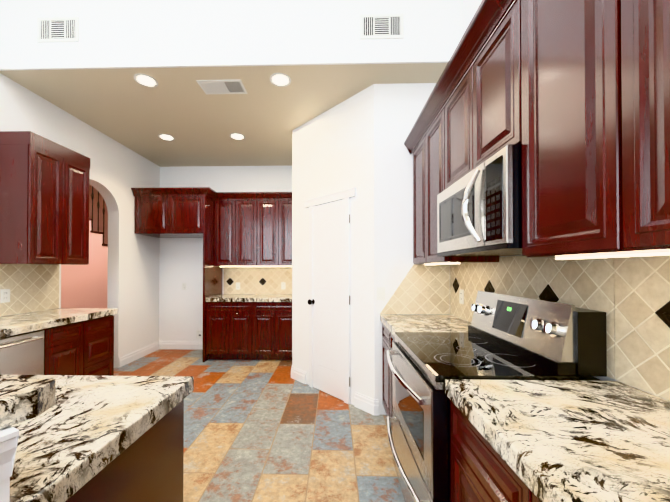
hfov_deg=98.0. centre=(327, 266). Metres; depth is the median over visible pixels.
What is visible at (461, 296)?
outlet
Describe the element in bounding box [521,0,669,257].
upper cabinet
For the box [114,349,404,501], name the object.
floor
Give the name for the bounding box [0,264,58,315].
backsplash
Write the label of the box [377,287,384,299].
light switch
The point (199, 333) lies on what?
outlet box
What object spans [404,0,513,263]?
crown molding
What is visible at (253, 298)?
countertop
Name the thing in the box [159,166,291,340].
wall
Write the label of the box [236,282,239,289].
electrical outlet
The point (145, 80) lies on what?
recessed light
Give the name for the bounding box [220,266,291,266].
under-cabinet light
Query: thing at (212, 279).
panel
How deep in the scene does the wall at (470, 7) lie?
2.24 m
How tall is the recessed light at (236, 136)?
0.007 m
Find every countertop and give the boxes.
[0,308,117,337]
[0,375,193,501]
[206,294,291,301]
[380,314,470,335]
[445,379,669,501]
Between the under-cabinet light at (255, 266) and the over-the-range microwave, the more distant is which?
the under-cabinet light at (255, 266)
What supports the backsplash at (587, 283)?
attached to the wall at (470, 7)
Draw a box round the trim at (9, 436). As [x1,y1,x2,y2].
[0,426,18,480]
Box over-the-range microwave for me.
[437,144,521,256]
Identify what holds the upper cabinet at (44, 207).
attached to the wall at (118, 171)
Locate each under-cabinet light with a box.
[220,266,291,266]
[425,263,459,264]
[556,252,669,258]
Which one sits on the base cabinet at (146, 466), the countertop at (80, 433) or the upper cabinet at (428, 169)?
the countertop at (80, 433)
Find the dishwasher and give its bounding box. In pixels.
[0,330,43,374]
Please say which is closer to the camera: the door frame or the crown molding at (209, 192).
the door frame
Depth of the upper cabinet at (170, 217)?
4.21 m
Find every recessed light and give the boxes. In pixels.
[134,74,157,87]
[158,134,174,140]
[230,133,244,139]
[270,73,290,86]
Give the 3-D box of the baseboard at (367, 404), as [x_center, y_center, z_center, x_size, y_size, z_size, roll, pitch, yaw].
[-1.157,1.290,3.729,3.308,0.140,2.106,0,0,1]
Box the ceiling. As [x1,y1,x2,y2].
[0,63,446,166]
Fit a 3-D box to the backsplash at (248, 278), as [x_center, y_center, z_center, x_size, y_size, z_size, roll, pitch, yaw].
[-1.054,0.227,4.786,1.306,0.454,0.007,0,0,1]
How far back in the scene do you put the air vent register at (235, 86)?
2.71 m
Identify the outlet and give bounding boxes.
[0,289,9,302]
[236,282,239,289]
[281,282,285,288]
[459,289,463,303]
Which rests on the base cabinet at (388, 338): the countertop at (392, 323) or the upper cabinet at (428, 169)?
the countertop at (392, 323)
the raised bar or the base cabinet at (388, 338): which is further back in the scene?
the base cabinet at (388, 338)
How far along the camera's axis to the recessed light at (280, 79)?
2.61 m
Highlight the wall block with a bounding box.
[292,83,449,414]
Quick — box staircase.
[89,186,107,245]
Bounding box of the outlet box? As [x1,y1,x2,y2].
[196,330,202,337]
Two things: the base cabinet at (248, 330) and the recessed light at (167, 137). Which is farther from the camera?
the base cabinet at (248, 330)
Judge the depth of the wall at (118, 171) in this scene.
3.93 m
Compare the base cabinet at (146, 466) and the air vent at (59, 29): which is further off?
the air vent at (59, 29)
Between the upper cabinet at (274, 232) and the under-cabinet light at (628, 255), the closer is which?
the under-cabinet light at (628, 255)
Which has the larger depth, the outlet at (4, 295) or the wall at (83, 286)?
the wall at (83, 286)
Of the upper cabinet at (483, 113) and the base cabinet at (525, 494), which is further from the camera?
the upper cabinet at (483, 113)
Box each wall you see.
[0,0,462,70]
[0,73,159,367]
[0,426,9,501]
[61,220,107,307]
[89,184,107,243]
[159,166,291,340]
[451,0,668,400]
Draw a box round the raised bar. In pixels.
[0,379,55,428]
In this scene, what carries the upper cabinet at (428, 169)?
attached to the wall at (470, 7)
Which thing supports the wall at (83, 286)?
on the floor
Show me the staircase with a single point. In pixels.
(90, 219)
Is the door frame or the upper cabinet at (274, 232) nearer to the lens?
the door frame
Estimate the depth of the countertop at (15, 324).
2.48 m
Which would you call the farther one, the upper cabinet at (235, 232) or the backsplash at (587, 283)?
the upper cabinet at (235, 232)
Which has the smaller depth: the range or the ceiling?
the range
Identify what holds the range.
on the floor
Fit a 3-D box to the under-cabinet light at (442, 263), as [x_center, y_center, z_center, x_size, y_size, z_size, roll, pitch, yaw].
[0.863,-0.018,2.232,0.025,0.007,0.655,0,0,1]
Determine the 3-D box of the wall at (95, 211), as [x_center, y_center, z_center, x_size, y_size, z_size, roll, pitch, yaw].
[-5.088,-0.787,4.088,0.155,4.300,7.455,0,0,1]
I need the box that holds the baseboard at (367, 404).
[118,341,378,415]
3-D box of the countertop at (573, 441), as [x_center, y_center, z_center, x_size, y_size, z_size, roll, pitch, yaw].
[0.736,0.443,0.121,0.637,0.058,1.936,0,0,1]
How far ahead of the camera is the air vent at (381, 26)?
2.39 m
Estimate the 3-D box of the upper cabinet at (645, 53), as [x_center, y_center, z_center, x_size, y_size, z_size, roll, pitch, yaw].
[0.885,-0.555,0.338,0.350,1.030,0.759,0,0,1]
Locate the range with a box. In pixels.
[387,291,606,501]
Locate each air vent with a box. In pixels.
[37,17,78,41]
[360,14,403,38]
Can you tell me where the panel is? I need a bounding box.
[203,194,222,361]
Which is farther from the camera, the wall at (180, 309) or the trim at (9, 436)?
the wall at (180, 309)
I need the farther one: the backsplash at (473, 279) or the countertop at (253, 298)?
the countertop at (253, 298)
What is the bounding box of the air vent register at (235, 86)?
[196,79,247,94]
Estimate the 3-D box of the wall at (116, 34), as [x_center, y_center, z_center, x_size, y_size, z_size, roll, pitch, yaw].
[-0.866,-2.317,2.448,3.960,1.270,0.020,0,0,1]
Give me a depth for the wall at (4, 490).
0.50 m
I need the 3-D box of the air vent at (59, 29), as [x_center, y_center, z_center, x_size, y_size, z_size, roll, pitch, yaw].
[-2.278,-2.004,2.465,0.355,0.205,0.009,0,0,1]
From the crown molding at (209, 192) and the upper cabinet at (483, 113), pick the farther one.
the crown molding at (209, 192)
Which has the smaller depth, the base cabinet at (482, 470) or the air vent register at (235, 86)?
the base cabinet at (482, 470)
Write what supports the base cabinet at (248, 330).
on the floor
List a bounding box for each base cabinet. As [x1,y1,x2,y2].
[42,315,113,375]
[65,399,183,501]
[206,302,253,359]
[254,302,291,359]
[382,323,394,428]
[451,401,518,501]
[519,478,539,501]
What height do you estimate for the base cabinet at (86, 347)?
0.854 m
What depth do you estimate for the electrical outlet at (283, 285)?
4.77 m
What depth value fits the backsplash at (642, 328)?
0.99 m
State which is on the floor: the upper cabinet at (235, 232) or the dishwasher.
the dishwasher
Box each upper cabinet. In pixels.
[0,131,89,264]
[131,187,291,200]
[135,196,202,237]
[214,200,256,265]
[257,200,291,265]
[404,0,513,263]
[413,106,498,263]
[445,0,521,188]
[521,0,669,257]
[621,0,669,251]
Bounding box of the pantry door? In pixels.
[308,199,349,400]
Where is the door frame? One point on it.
(346, 194)
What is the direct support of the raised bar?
on the wall at (4, 490)
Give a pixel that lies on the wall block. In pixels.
(357, 140)
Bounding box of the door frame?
[304,187,355,403]
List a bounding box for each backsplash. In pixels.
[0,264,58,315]
[224,267,291,293]
[450,262,498,322]
[499,255,614,378]
[614,255,669,400]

